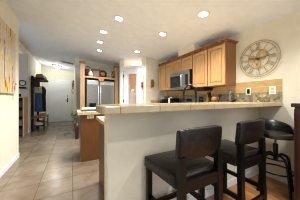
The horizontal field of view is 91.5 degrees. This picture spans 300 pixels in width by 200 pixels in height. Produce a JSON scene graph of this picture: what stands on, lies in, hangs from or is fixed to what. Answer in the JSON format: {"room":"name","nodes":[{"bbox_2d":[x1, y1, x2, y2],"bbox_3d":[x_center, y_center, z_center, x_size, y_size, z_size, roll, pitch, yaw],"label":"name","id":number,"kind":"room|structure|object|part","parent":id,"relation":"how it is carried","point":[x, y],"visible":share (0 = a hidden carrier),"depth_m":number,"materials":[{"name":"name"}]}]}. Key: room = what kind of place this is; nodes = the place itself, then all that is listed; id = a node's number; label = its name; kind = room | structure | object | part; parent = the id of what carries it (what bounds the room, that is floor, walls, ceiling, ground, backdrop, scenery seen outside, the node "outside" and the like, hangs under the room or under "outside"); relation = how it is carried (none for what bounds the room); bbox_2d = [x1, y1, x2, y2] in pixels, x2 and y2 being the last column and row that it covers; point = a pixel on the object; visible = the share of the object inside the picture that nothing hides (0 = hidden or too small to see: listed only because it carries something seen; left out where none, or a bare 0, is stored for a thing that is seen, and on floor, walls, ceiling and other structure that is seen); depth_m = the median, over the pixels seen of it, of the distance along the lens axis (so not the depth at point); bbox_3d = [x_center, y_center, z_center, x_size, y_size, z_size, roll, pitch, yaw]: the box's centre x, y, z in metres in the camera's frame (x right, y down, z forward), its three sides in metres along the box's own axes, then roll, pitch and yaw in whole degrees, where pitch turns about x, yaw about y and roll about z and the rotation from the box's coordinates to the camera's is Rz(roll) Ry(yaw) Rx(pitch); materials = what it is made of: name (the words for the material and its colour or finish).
{"room":"kitchen","nodes":[
{"label":"kitchen","id":0,"kind":"room"},
{"bbox_2d":[0,0,18,170],"bbox_3d":[-1.348,-0.230,0.416,0.120,2.779,5.610,0,0,-28],"label":"wall","id":1,"kind":"structure","parent":0,"point":[9,107],"depth_m":2.53,"materials":[{"name":"paint"}]},
{"bbox_2d":[0,17,14,93],"bbox_3d":[-2.201,-0.630,2.171,0.038,1.080,1.040,0,0,-28],"label":"painting","id":2,"kind":"object","parent":1,"relation":"attached to","point":[7,36],"visible":1,"depth_m":2.31,"materials":[{"name":"paint"}]},
{"bbox_2d":[0,153,18,177],"bbox_3d":[-1.289,1.115,0.448,0.014,0.090,5.610,0,0,-28],"label":"baseboard","id":3,"kind":"structure","parent":1,"relation":"attached to","point":[2,172],"depth_m":2.41,"materials":[{"name":"white paint"}]},
{"bbox_2d":[19,49,41,129],"bbox_3d":[-5.997,-0.423,5.356,2.910,3.166,2.545,0,0,-28],"label":"wall","id":4,"kind":"structure","parent":0,"point":[34,67],"depth_m":4.97,"materials":[{"name":"paint"}]},
{"bbox_2d":[19,80,25,85],"bbox_3d":[-4.232,-0.530,4.840,0.206,0.206,0.036,0,0,-28],"label":"wall clock","id":5,"kind":"object","parent":4,"relation":"attached to","point":[21,82],"visible":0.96,"depth_m":4.84,"materials":[{"name":"black paint"}]},
{"bbox_2d":[19,40,28,53],"bbox_3d":[-3.595,-1.578,3.877,0.120,0.146,2.335,0,0,-28],"label":"trim","id":6,"kind":"structure","parent":4,"relation":"attached to","point":[22,47],"depth_m":4.44,"materials":[{"name":"paint"}]},
{"bbox_2d":[42,66,73,121],"bbox_3d":[-4.739,-0.257,7.546,1.800,2.834,0.120,0,0,-28],"label":"wall","id":7,"kind":"structure","parent":0,"point":[48,72],"depth_m":7.54,"materials":[{"name":"paint"}]},
{"bbox_2d":[47,81,68,121],"bbox_3d":[-4.673,0.117,7.455,0.938,2.063,0.102,0,0,-28],"label":"door","id":8,"kind":"structure","parent":7,"relation":"in","point":[57,91],"depth_m":7.45,"materials":[{"name":"white paint"}]},
{"bbox_3d":[-4.677,0.095,7.464,0.752,1.770,0.022,0,0,-28],"label":"panel moulding","id":9,"kind":"part","parent":8,"relation":"part of","materials":[{"name":"white paint"}]},
{"bbox_2d":[45,79,70,120],"bbox_3d":[-4.692,0.072,7.490,1.108,2.175,0.022,0,0,-28],"label":"trim","id":10,"kind":"structure","parent":7,"relation":"attached to","point":[69,81],"depth_m":7.68,"materials":[{"name":"white paint"}]},
{"bbox_2d":[74,60,75,122],"bbox_3d":[-3.278,-0.157,6.497,0.120,2.634,3.110,0,0,-28],"label":"wall","id":11,"kind":"structure","parent":0,"point":[75,60],"depth_m":5.38,"materials":[{"name":"paint"}]},
{"bbox_2d":[76,57,114,121],"bbox_3d":[-1.953,-0.157,5.490,1.500,2.634,0.120,0,0,-28],"label":"wall","id":12,"kind":"structure","parent":0,"point":[93,65],"depth_m":5.34,"materials":[{"name":"paint"}]},
{"bbox_2d":[118,61,119,103],"bbox_3d":[-1.075,-0.079,5.281,0.098,2.479,1.125,0,0,-16],"label":"wall","id":13,"kind":"structure","parent":0,"point":[119,61],"depth_m":5.02,"materials":[{"name":"paint"}]},
{"bbox_2d":[120,57,145,103],"bbox_3d":[-0.513,-0.079,4.556,0.957,2.479,0.110,0,0,27],"label":"wall","id":14,"kind":"structure","parent":0,"point":[122,61],"depth_m":4.33,"materials":[{"name":"paint"}]},
{"bbox_2d":[123,68,140,103],"bbox_3d":[-0.557,0.107,4.500,0.660,2.086,0.120,0,0,27],"label":"door","id":15,"kind":"structure","parent":14,"relation":"in","point":[132,77],"depth_m":4.53,"materials":[{"name":"white paint"}]},
{"bbox_3d":[-0.537,0.070,4.534,0.295,1.680,0.008,0,0,27],"label":"glass pane","id":16,"kind":"part","parent":15,"relation":"part of","materials":[{"name":"orange glass"}]},
{"bbox_2d":[121,65,143,103],"bbox_3d":[-0.553,0.072,4.503,0.815,2.175,0.020,0,0,27],"label":"trim","id":17,"kind":"structure","parent":14,"relation":"attached to","point":[137,66],"depth_m":4.48,"materials":[{"name":"white paint"}]},
{"bbox_2d":[0,121,293,199],"bbox_3d":[-2.365,1.210,2.816,6.900,0.100,10.800,0,0,-28],"label":"floor","id":18,"kind":"structure","parent":0,"point":[49,166],"depth_m":2.21,"materials":[{"name":"tile"}]},
{"bbox_2d":[19,97,27,136],"bbox_3d":[-4.146,0.545,4.628,0.330,1.230,0.440,0,0,-28],"label":"bookcase","id":19,"kind":"object","parent":18,"relation":"on","point":[24,108],"visible":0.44,"depth_m":4.67,"materials":[{"name":"brown wood"}]},
{"bbox_3d":[-4.014,0.560,4.699,0.030,1.200,0.440,0,0,-28],"label":"panel","id":20,"kind":"part","parent":19,"relation":"part of","materials":[{"name":"brown wood"}]},
{"bbox_2d":[31,76,48,130],"bbox_3d":[-4.310,0.160,5.763,0.410,2.000,1.055,0,0,-28],"label":"bench","id":21,"kind":"object","parent":18,"relation":"on","point":[35,81],"visible":0.89,"depth_m":5.26,"materials":[{"name":"black paint"}]},
{"bbox_3d":[-4.113,-0.575,5.303,0.179,0.270,0.024,0,0,-28],"label":"panel","id":22,"kind":"part","parent":21,"relation":"part of","materials":[{"name":"black paint"}]},
{"bbox_2d":[34,86,41,92],"bbox_3d":[-4.155,-0.360,5.407,0.256,0.280,0.152,0,0,-28],"label":"coat","id":23,"kind":"object","parent":21,"relation":"hanging from","point":[36,89],"visible":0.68,"depth_m":5.36,"materials":[{"name":"white fabric"}]},
{"bbox_2d":[34,90,42,111],"bbox_3d":[-4.254,-0.010,5.570,0.256,0.980,0.168,0,0,-28],"label":"coat","id":24,"kind":"object","parent":21,"relation":"hanging from","point":[38,96],"visible":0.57,"depth_m":5.52,"materials":[{"name":"fabric"}]},
{"bbox_3d":[-4.310,0.682,5.763,0.410,0.044,1.055,0,0,-28],"label":"seat","id":25,"kind":"part","parent":21,"relation":"part of","materials":[{"name":"brown wood"}]},
{"bbox_2d":[31,77,48,81],"bbox_3d":[-4.315,-0.760,5.761,0.400,0.040,1.055,0,0,-28],"label":"shelf","id":26,"kind":"object","parent":21,"relation":"attached to","point":[32,78],"depth_m":5.35,"materials":[{"name":"black paint"}]},
{"bbox_2d":[35,74,45,78],"bbox_3d":[-4.147,-0.866,5.491,0.380,0.170,0.380,0,0,-28],"label":"hat","id":27,"kind":"object","parent":21,"relation":"on","point":[37,75],"visible":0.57,"depth_m":5.39,"materials":[{"name":"brown wicker"}]},
{"bbox_2d":[42,86,45,111],"bbox_3d":[-4.264,0.000,5.780,0.256,1.000,0.168,0,0,-28],"label":"coat","id":28,"kind":"object","parent":21,"relation":"hanging from","point":[43,87],"visible":0.67,"depth_m":5.77,"materials":[{"name":"black fabric"}]},
{"bbox_2d":[70,110,78,138],"bbox_3d":[-2.149,0.736,4.219,0.280,0.848,0.310,0,0,23],"label":"potted plant","id":29,"kind":"object","parent":18,"relation":"on","point":[76,125],"visible":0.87,"depth_m":4.20,"materials":[{"name":"green plant"}]},
{"bbox_3d":[-2.133,0.930,4.252,0.144,0.460,0.142,0,0,-28],"label":"pot","id":30,"kind":"part","parent":29,"relation":"part of","materials":[{"name":"red ceramic"}]},
{"bbox_2d":[76,109,103,161],"bbox_3d":[-1.066,0.698,3.117,0.885,0.925,0.700,0,0,-28],"label":"kitchen island","id":31,"kind":"object","parent":18,"relation":"on","point":[89,126],"visible":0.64,"depth_m":2.74,"materials":[{"name":"brown wood"}]},
{"bbox_3d":[-1.397,0.728,2.947,0.020,0.865,0.585,0,0,-28],"label":"panel","id":32,"kind":"part","parent":31,"relation":"part of","materials":[{"name":"brown wood"}]},
{"bbox_2d":[76,109,99,114],"bbox_3d":[-1.066,0.265,3.117,0.885,0.059,0.700,0,0,-28],"label":"island countertop","id":33,"kind":"structure","parent":31,"relation":"on","point":[79,112],"depth_m":2.72,"materials":[{"name":"beige tile"}]},
{"bbox_2d":[82,107,95,109],"bbox_3d":[-1.222,0.209,3.266,0.540,0.050,0.210,0,0,-28],"label":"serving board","id":34,"kind":"object","parent":33,"relation":"on","point":[83,108],"visible":0.51,"depth_m":3.15,"materials":[{"name":"white wood"}]},
{"bbox_2d":[77,61,118,136],"bbox_3d":[-1.781,0.010,4.997,1.260,2.300,0.685,0,0,-35],"label":"refrigerator surround","id":35,"kind":"object","parent":18,"relation":"on","point":[81,78],"visible":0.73,"depth_m":4.54,"materials":[{"name":"brown wood"}]},
{"bbox_3d":[-2.288,0.050,4.676,0.022,2.220,0.623,0,0,-35],"label":"panel","id":36,"kind":"part","parent":35,"relation":"part of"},
{"bbox_3d":[-2.054,0.040,4.434,0.125,2.240,0.040,0,0,-35],"label":"post","id":37,"kind":"part","parent":35,"relation":"part of","materials":[{"name":"brown wood"}]},
{"bbox_2d":[85,66,91,75],"bbox_3d":[-2.034,-0.892,4.766,0.271,0.353,0.265,0,0,-35],"label":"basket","id":38,"kind":"object","parent":35,"relation":"on","point":[86,70],"visible":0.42,"depth_m":4.65,"materials":[{"name":"brown wicker"}]},
{"bbox_2d":[92,69,99,76],"bbox_3d":[-1.775,-0.844,4.798,0.256,0.256,0.032,0,0,-35],"label":"picture frame","id":39,"kind":"object","parent":35,"relation":"on","point":[96,73],"visible":0.8,"depth_m":4.79,"materials":[{"name":"beige"}]},
{"bbox_2d":[93,70,98,75],"bbox_3d":[-1.776,-0.840,4.799,0.179,0.173,0.015,0,0,-35],"label":"picture","id":40,"kind":"object","parent":39,"relation":"attached to","point":[95,72],"depth_m":4.79},
{"bbox_2d":[85,76,114,79],"bbox_3d":[-1.781,-0.688,4.997,0.968,0.055,0.635,0,0,-35],"label":"shelf","id":41,"kind":"object","parent":35,"relation":"attached to","point":[86,77],"depth_m":4.67,"materials":[{"name":"brown wood"}]},
{"bbox_2d":[100,70,106,76],"bbox_3d":[-1.607,-0.853,4.975,0.312,0.250,0.062,0,0,-35],"label":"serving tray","id":42,"kind":"object","parent":35,"relation":"on","point":[102,73],"visible":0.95,"depth_m":4.96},
{"bbox_2d":[107,69,113,77],"bbox_3d":[-1.387,-0.859,5.024,0.212,0.285,0.204,0,0,8],"label":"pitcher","id":43,"kind":"object","parent":35,"relation":"on","point":[108,75],"visible":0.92,"depth_m":4.97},
{"bbox_3d":[-1.310,0.050,5.368,0.022,2.220,0.623,0,0,-35],"label":"panel","id":44,"kind":"part","parent":35,"relation":"part of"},
{"bbox_3d":[-1.159,0.040,5.066,0.125,2.240,0.040,0,0,-35],"label":"post","id":45,"kind":"part","parent":35,"relation":"part of","materials":[{"name":"brown wood"}]},
{"bbox_2d":[86,80,113,106],"bbox_3d":[-1.741,0.280,4.984,0.900,1.760,0.663,0,0,-35],"label":"refrigerator","id":46,"kind":"object","parent":18,"relation":"on","point":[97,92],"visible":0.5,"depth_m":4.69,"materials":[{"name":"silver metal"}]},
{"bbox_3d":[-1.822,0.233,4.637,0.368,1.655,0.064,0,0,-35],"label":"door","id":47,"kind":"part","parent":46,"relation":"part of","materials":[{"name":"metal"}]},
{"bbox_3d":[-1.802,-0.510,4.609,0.328,0.100,0.004,0,0,-35],"label":"trim","id":48,"kind":"part","parent":46,"relation":"part of","materials":[{"name":"silver metal"}]},
{"bbox_3d":[-1.446,0.233,4.902,0.512,1.655,0.064,0,0,-35],"label":"door","id":49,"kind":"part","parent":46,"relation":"part of","materials":[{"name":"metal"}]},
{"bbox_3d":[-1.426,-0.510,4.875,0.452,0.100,0.004,0,0,-35],"label":"trim","id":50,"kind":"part","parent":46,"relation":"part of","materials":[{"name":"silver metal"}]},
{"bbox_2d":[99,122,103,193],"bbox_3d":[0.175,0.727,2.087,1.595,0.867,0.830,0,0,-28],"label":"base cabinet","id":51,"kind":"object","parent":18,"relation":"on","point":[101,126],"visible":0.08,"depth_m":1.91,"materials":[{"name":"brown wood"}]},
{"bbox_2d":[96,116,103,124],"bbox_3d":[0.159,0.271,2.101,1.650,0.042,0.889,0,0,-28],"label":"countertop","id":52,"kind":"structure","parent":51,"relation":"on","point":[100,119],"depth_m":1.87,"materials":[{"name":"beige tile"}]},
{"bbox_2d":[182,84,196,102],"bbox_3d":[0.593,0.017,2.115,0.113,0.465,0.308,0,0,-28],"label":"kitchen faucet","id":53,"kind":"object","parent":52,"relation":"on","point":[186,86],"visible":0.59,"depth_m":2.09,"materials":[{"name":"brown metal"}]},
{"bbox_2d":[144,125,222,199],"bbox_3d":[0.268,0.676,1.202,0.475,0.967,0.477,0,0,-28],"label":"counter stool","id":54,"kind":"object","parent":18,"relation":"on","point":[185,168],"visible":1,"depth_m":1.04,"materials":[{"name":"brown leather"}]},
{"bbox_3d":[-0.007,0.878,1.297,0.044,0.564,0.042,0,0,-28],"label":"leg","id":55,"kind":"part","parent":54,"relation":"part of","materials":[{"name":"brown wood"}]},
{"bbox_3d":[0.166,0.940,1.391,0.348,0.040,0.024,0,0,-28],"label":"rail","id":56,"kind":"part","parent":54,"relation":"part of","materials":[{"name":"brown wood"}]},
{"bbox_3d":[0.253,0.540,1.229,0.475,0.110,0.415,0,0,-28],"label":"seat","id":57,"kind":"part","parent":54,"relation":"part of","materials":[{"name":"brown leather"}]},
{"bbox_3d":[0.207,0.770,0.934,0.050,0.780,0.064,0,0,-28],"label":"leg","id":58,"kind":"part","parent":54,"relation":"part of","materials":[{"name":"brown wood"}]},
{"bbox_3d":[0.429,0.870,1.295,0.024,0.040,0.374,0,0,-28],"label":"rail","id":59,"kind":"part","parent":54,"relation":"part of","materials":[{"name":"brown wood"}]},
{"bbox_3d":[0.360,0.300,1.031,0.412,0.215,0.079,0,0,-28],"label":"backrest","id":60,"kind":"part","parent":54,"relation":"part of","materials":[{"name":"brown leather"}]},
{"bbox_3d":[0.524,0.770,1.105,0.050,0.780,0.064,0,0,-28],"label":"leg","id":61,"kind":"part","parent":54,"relation":"part of","materials":[{"name":"brown wood"}]},
{"bbox_2d":[179,97,198,102],"bbox_3d":[0.709,0.532,3.441,0.651,1.155,0.750,0,0,-28],"label":"range","id":62,"kind":"object","parent":18,"relation":"on","point":[187,99],"visible":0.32,"depth_m":3.55,"materials":[{"name":"metal"}]},
{"bbox_2d":[199,119,266,199],"bbox_3d":[0.853,0.676,1.528,0.475,0.967,0.477,0,0,-28],"label":"counter stool","id":63,"kind":"object","parent":18,"relation":"on","point":[238,153],"visible":0.83,"depth_m":1.35,"materials":[{"name":"black leather"}]},
{"bbox_3d":[0.578,0.878,1.623,0.044,0.564,0.042,0,0,-28],"label":"leg","id":64,"kind":"part","parent":63,"relation":"part of","materials":[{"name":"brown wood"}]},
{"bbox_3d":[0.687,0.870,1.444,0.024,0.040,0.374,0,0,-28],"label":"rail","id":65,"kind":"part","parent":63,"relation":"part of","materials":[{"name":"brown wood"}]},
{"bbox_3d":[0.925,0.878,1.810,0.044,0.564,0.042,0,0,-28],"label":"leg","id":66,"kind":"part","parent":63,"relation":"part of","materials":[{"name":"brown wood"}]},
{"bbox_3d":[0.839,0.540,1.555,0.475,0.110,0.415,0,0,-28],"label":"seat","id":67,"kind":"part","parent":63,"relation":"part of","materials":[{"name":"brown leather"}]},
{"bbox_3d":[0.792,0.770,1.261,0.050,0.780,0.064,0,0,-28],"label":"leg","id":68,"kind":"part","parent":63,"relation":"part of","materials":[{"name":"brown wood"}]},
{"bbox_3d":[1.014,0.870,1.621,0.024,0.040,0.374,0,0,-28],"label":"rail","id":69,"kind":"part","parent":63,"relation":"part of","materials":[{"name":"brown wood"}]},
{"bbox_3d":[0.945,0.300,1.357,0.412,0.215,0.079,0,0,-28],"label":"backrest","id":70,"kind":"part","parent":63,"relation":"part of","materials":[{"name":"brown leather"}]},
{"bbox_3d":[0.954,0.940,1.341,0.308,0.040,0.022,0,0,-28],"label":"rail","id":71,"kind":"part","parent":63,"relation":"part of","materials":[{"name":"brown wood"}]},
{"bbox_3d":[1.110,0.770,1.431,0.050,0.780,0.064,0,0,-28],"label":"leg","id":72,"kind":"part","parent":63,"relation":"part of","materials":[{"name":"brown wood"}]},
{"bbox_2d":[256,118,293,199],"bbox_3d":[1.585,0.717,1.853,0.422,0.887,0.420,0,0,-28],"label":"stool","id":73,"kind":"object","parent":18,"relation":"on","point":[276,130],"visible":0.7,"depth_m":1.83,"materials":[{"name":"black plastic"}]},
{"bbox_3d":[1.460,0.915,1.849,0.208,0.469,0.028,0,0,2],"label":"leg","id":74,"kind":"part","parent":73,"relation":"part of","materials":[{"name":"black metal"}]},
{"bbox_3d":[1.579,0.371,1.907,0.423,0.197,0.312,0,0,-6],"label":"backrest","id":75,"kind":"part","parent":73,"relation":"part of","materials":[{"name":"black leather"}]},
{"bbox_3d":[1.585,0.447,1.846,0.360,0.057,0.360,0,0,-28],"label":"seat","id":76,"kind":"part","parent":73,"relation":"part of","materials":[{"name":"black leather"}]},
{"bbox_3d":[1.581,0.915,1.721,0.028,0.469,0.208,0,0,2],"label":"leg","id":77,"kind":"part","parent":73,"relation":"part of","materials":[{"name":"black metal"}]},
{"bbox_3d":[1.710,0.915,1.842,0.208,0.469,0.028,0,0,2],"label":"leg","id":78,"kind":"part","parent":73,"relation":"part of","materials":[{"name":"black metal"}]},
{"bbox_2d":[291,103,299,199],"bbox_3d":[1.972,0.603,1.220,0.531,1.115,1.040,0,0,-28],"label":"table","id":79,"kind":"object","parent":18,"relation":"on","point":[296,105],"visible":1,"depth_m":1.52,"materials":[{"name":"brown wood"}]},
{"bbox_3d":[1.554,0.630,1.534,0.050,1.060,0.050,0,0,-28],"label":"corner post","id":80,"kind":"part","parent":79,"relation":"part of","materials":[{"name":"brown wood"}]},
{"bbox_3d":[1.155,0.727,2.696,0.585,0.867,0.975,0,0,-28],"label":"base cabinet","id":81,"kind":"object","parent":18,"relation":"on","visible":0},
{"bbox_3d":[1.141,0.271,2.688,0.616,0.042,0.975,0,0,-28],"label":"countertop","id":82,"kind":"structure","parent":81,"relation":"on","visible":0},
{"bbox_2d":[228,90,230,101],"bbox_3d":[1.430,0.040,2.620,0.060,0.420,0.060,0,0,-28],"label":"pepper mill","id":83,"kind":"object","parent":82,"relation":"on","point":[229,91],"visible":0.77,"depth_m":2.60,"materials":[{"name":"metal"}]},
{"bbox_3d":[0.390,0.727,4.118,0.585,0.867,0.735,0,0,-28],"label":"base cabinet","id":84,"kind":"object","parent":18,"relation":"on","visible":0},
{"bbox_3d":[0.376,0.271,4.111,0.616,0.042,0.735,0,0,-28],"label":"countertop","id":85,"kind":"structure","parent":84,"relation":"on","visible":0},
{"bbox_2d":[158,97,169,102],"bbox_3d":[0.393,0.092,4.287,0.247,0.315,0.280,0,0,-28],"label":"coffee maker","id":86,"kind":"object","parent":85,"relation":"on","point":[164,99],"visible":0.45,"depth_m":4.23,"materials":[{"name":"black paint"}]},
{"bbox_2d":[170,98,178,102],"bbox_3d":[0.641,0.115,3.901,0.255,0.270,0.095,0,0,-28],"label":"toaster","id":87,"kind":"object","parent":85,"relation":"on","point":[172,100],"visible":0.48,"depth_m":3.85,"materials":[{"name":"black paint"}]},
{"bbox_2d":[6,0,299,71],"bbox_3d":[-2.357,-1.611,2.820,6.920,0.951,10.800,0,0,-28],"label":"ceiling","id":88,"kind":"structure","parent":0,"point":[52,31],"depth_m":2.66,"materials":[{"name":"paint"}]},
{"bbox_2d":[99,29,107,33],"bbox_3d":[-0.963,-1.394,3.036,0.185,0.029,0.186,0,0,-21],"label":"recessed light","id":89,"kind":"object","parent":88,"relation":"in","point":[102,31],"visible":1,"depth_m":3.02,"materials":[{"name":"white paint"}]},
{"bbox_2d":[114,15,124,21],"bbox_3d":[-0.531,-1.378,2.508,0.185,0.029,0.186,0,0,-21],"label":"recessed light","id":90,"kind":"object","parent":88,"relation":"in","point":[118,18],"visible":1,"depth_m":2.50,"materials":[{"name":"white paint"}]},
{"bbox_2d":[158,32,166,36],"bbox_3d":[0.250,-1.272,2.871,0.185,0.029,0.186,0,0,-21],"label":"recessed light","id":91,"kind":"object","parent":88,"relation":"in","point":[162,34],"visible":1,"depth_m":2.87,"materials":[{"name":"white paint"}]},
{"bbox_2d":[197,10,209,17],"bbox_3d":[0.790,-1.255,2.162,0.185,0.029,0.186,0,0,-21],"label":"recessed light","id":92,"kind":"object","parent":88,"relation":"in","point":[203,13],"visible":1,"depth_m":2.15,"materials":[{"name":"white paint"}]},
{"bbox_2d":[146,57,164,102],"bbox_3d":[0.158,-0.046,4.490,0.670,2.412,0.100,0,0,-28],"label":"wall","id":93,"kind":"structure","parent":0,"point":[152,65],"depth_m":4.39,"materials":[{"name":"paint"}]},
{"bbox_2d":[104,107,258,199],"bbox_3d":[0.656,0.629,1.793,2.346,1.062,0.123,0,0,-28],"label":"wall","id":94,"kind":"structure","parent":0,"point":[131,137],"depth_m":1.34,"materials":[{"name":"paint"}]},
{"bbox_2d":[96,102,281,114],"bbox_3d":[0.663,0.072,1.685,2.436,0.050,0.500,0,0,-28],"label":"bar","id":95,"kind":"object","parent":94,"relation":"on","point":[105,109],"visible":1,"depth_m":1.22,"materials":[{"name":"tile"}]},
{"bbox_2d":[187,168,258,199],"bbox_3d":[0.683,1.115,1.730,2.332,0.090,0.014,0,0,-28],"label":"baseboard","id":96,"kind":"structure","parent":94,"relation":"attached to","point":[231,182],"depth_m":1.93,"materials":[{"name":"white paint"}]},
{"bbox_2d":[204,10,299,179],"bbox_3d":[1.798,-0.005,2.273,0.120,2.330,5.900,0,0,-28],"label":"wall","id":97,"kind":"structure","parent":0,"point":[284,31],"depth_m":2.08,"materials":[{"name":"paint"}]},
{"bbox_2d":[159,59,173,90],"bbox_3d":[0.550,-0.626,4.108,0.339,0.782,0.681,0,0,-28],"label":"upper cabinet","id":98,"kind":"object","parent":97,"relation":"attached to","point":[166,68],"visible":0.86,"depth_m":4.06,"materials":[{"name":"brown wood"}]},
{"bbox_3d":[0.355,-0.597,4.197,0.020,0.700,0.320,0,0,-28],"label":"door","id":99,"kind":"part","parent":98,"relation":"part of","materials":[{"name":"brown wood"}]},
{"bbox_3d":[0.550,-0.991,4.108,0.339,0.052,0.681,0,0,-28],"label":"crown","id":100,"kind":"part","parent":98,"relation":"part of","materials":[{"name":"brown wood"}]},
{"bbox_3d":[0.517,-0.597,3.896,0.020,0.700,0.320,0,0,-28],"label":"door","id":101,"kind":"part","parent":98,"relation":"part of","materials":[{"name":"brown wood"}]},
{"bbox_2d":[172,52,192,72],"bbox_3d":[0.873,-0.829,3.507,0.339,0.377,0.674,0,0,-28],"label":"upper cabinet","id":102,"kind":"object","parent":97,"relation":"attached to","point":[183,62],"visible":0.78,"depth_m":3.39,"materials":[{"name":"brown wood"}]},
{"bbox_3d":[0.678,-0.799,3.595,0.020,0.295,0.317,0,0,-28],"label":"door","id":103,"kind":"part","parent":102,"relation":"part of","materials":[{"name":"brown wood"}]},
{"bbox_2d":[170,69,193,90],"bbox_3d":[0.815,-0.426,3.476,0.442,0.423,0.660,0,0,-28],"label":"microwave","id":104,"kind":"object","parent":102,"relation":"attached to","point":[179,80],"visible":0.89,"depth_m":3.27,"materials":[{"name":"silver metal"}]},
{"bbox_3d":[0.636,-0.410,3.478,0.034,0.340,0.485,0,0,-28],"label":"door","id":105,"kind":"part","parent":104,"relation":"part of","materials":[{"name":"metal"}]},
{"bbox_3d":[0.793,-0.410,3.186,0.034,0.340,0.172,0,0,-28],"label":"control panel","id":106,"kind":"part","parent":104,"relation":"part of","materials":[{"name":"metal"}]},
{"bbox_3d":[0.873,-0.991,3.507,0.339,0.052,0.674,0,0,-28],"label":"crown","id":107,"kind":"part","parent":102,"relation":"part of","materials":[{"name":"brown wood"}]},
{"bbox_3d":[0.839,-0.799,3.297,0.020,0.295,0.317,0,0,-28],"label":"door","id":108,"kind":"part","parent":102,"relation":"part of","materials":[{"name":"brown wood"}]},
{"bbox_2d":[178,43,201,56],"bbox_3d":[0.950,-1.095,3.417,0.290,0.191,0.540,0,0,-28],"label":"chase","id":109,"kind":"object","parent":97,"relation":"attached to","point":[194,46],"visible":0.43,"depth_m":3.27,"materials":[{"name":"paint"}]},
{"bbox_2d":[191,46,214,87],"bbox_3d":[1.127,-0.626,3.035,0.339,0.782,0.391,0,0,-28],"label":"upper cabinet","id":110,"kind":"object","parent":97,"relation":"attached to","point":[200,56],"visible":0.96,"depth_m":2.95,"materials":[{"name":"brown wood"}]},
{"bbox_3d":[1.127,-0.991,3.035,0.339,0.052,0.391,0,0,-28],"label":"crown","id":111,"kind":"part","parent":110,"relation":"part of","materials":[{"name":"brown wood"}]},
{"bbox_3d":[1.013,-0.597,2.974,0.020,0.700,0.373,0,0,-28],"label":"door","id":112,"kind":"part","parent":110,"relation":"part of","materials":[{"name":"brown wood"}]},
{"bbox_2d":[196,87,212,90],"bbox_3d":[1.113,-0.204,3.057,0.264,0.059,0.270,0,0,-28],"label":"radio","id":113,"kind":"object","parent":110,"relation":"attached to","point":[200,88],"visible":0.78,"depth_m":2.96,"materials":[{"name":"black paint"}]},
{"bbox_2d":[206,38,238,86],"bbox_3d":[1.318,-0.626,2.679,0.339,0.782,0.410,0,0,-28],"label":"upper cabinet","id":114,"kind":"object","parent":97,"relation":"attached to","point":[221,53],"visible":1,"depth_m":2.57,"materials":[{"name":"brown wood"}]},
{"bbox_3d":[1.194,-0.597,2.637,0.020,0.700,0.347,0,0,-28],"label":"door","id":115,"kind":"part","parent":114,"relation":"part of","materials":[{"name":"brown wood"}]},
{"bbox_3d":[1.318,-0.991,2.679,0.339,0.052,0.410,0,0,-28],"label":"crown","id":116,"kind":"part","parent":114,"relation":"part of","materials":[{"name":"brown wood"}]},
{"bbox_2d":[165,79,281,95],"bbox_3d":[1.159,-0.194,3.322,0.012,0.183,2.905,0,0,-28],"label":"backsplash","id":117,"kind":"structure","parent":97,"relation":"attached to","point":[256,86],"depth_m":2.49,"materials":[{"name":"beige tile"}]},
{"bbox_2d":[269,86,275,93],"bbox_3d":[1.787,-0.128,2.130,0.008,0.118,0.085,0,0,-28],"label":"wall outlet","id":118,"kind":"object","parent":117,"relation":"attached to","point":[272,89],"visible":1,"depth_m":2.13,"materials":[{"name":"white plastic"}]},
{"bbox_2d":[165,92,281,101],"bbox_3d":[1.158,0.074,3.322,0.013,0.352,2.905,0,0,-28],"label":"mosaic band","id":119,"kind":"object","parent":97,"relation":"attached to","point":[261,96],"visible":0.29,"depth_m":2.44,"materials":[{"name":"stone"}]},
{"bbox_2d":[246,88,250,94],"bbox_3d":[1.630,-0.125,2.418,0.010,0.118,0.075,0,0,-28],"label":"wall switch","id":120,"kind":"object","parent":119,"relation":"attached to","point":[248,90],"visible":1,"depth_m":2.41,"materials":[{"name":"white plastic"}]},
{"bbox_2d":[240,39,280,76],"bbox_3d":[1.696,-0.630,2.291,0.042,0.574,0.574,0,0,-28],"label":"clock","id":121,"kind":"object","parent":97,"relation":"attached to","point":[264,53],"visible":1,"depth_m":2.28,"materials":[{"name":"metal"}]},
{"bbox_2d":[266,170,293,183],"bbox_3d":[2.428,1.115,0.959,0.014,0.090,2.990,0,0,-28],"label":"baseboard","id":122,"kind":"structure","parent":97,"relation":"attached to","point":[282,179],"depth_m":2.07,"materials":[{"name":"white paint"}]},
{"bbox_2d":[285,153,292,163],"bbox_3d":[1.883,0.804,1.978,0.008,0.118,0.085,0,0,-28],"label":"wall outlet","id":123,"kind":"object","parent":97,"relation":"attached to","point":[290,156],"visible":0.66,"depth_m":1.96,"materials":[{"name":"white plastic"}]}
]}

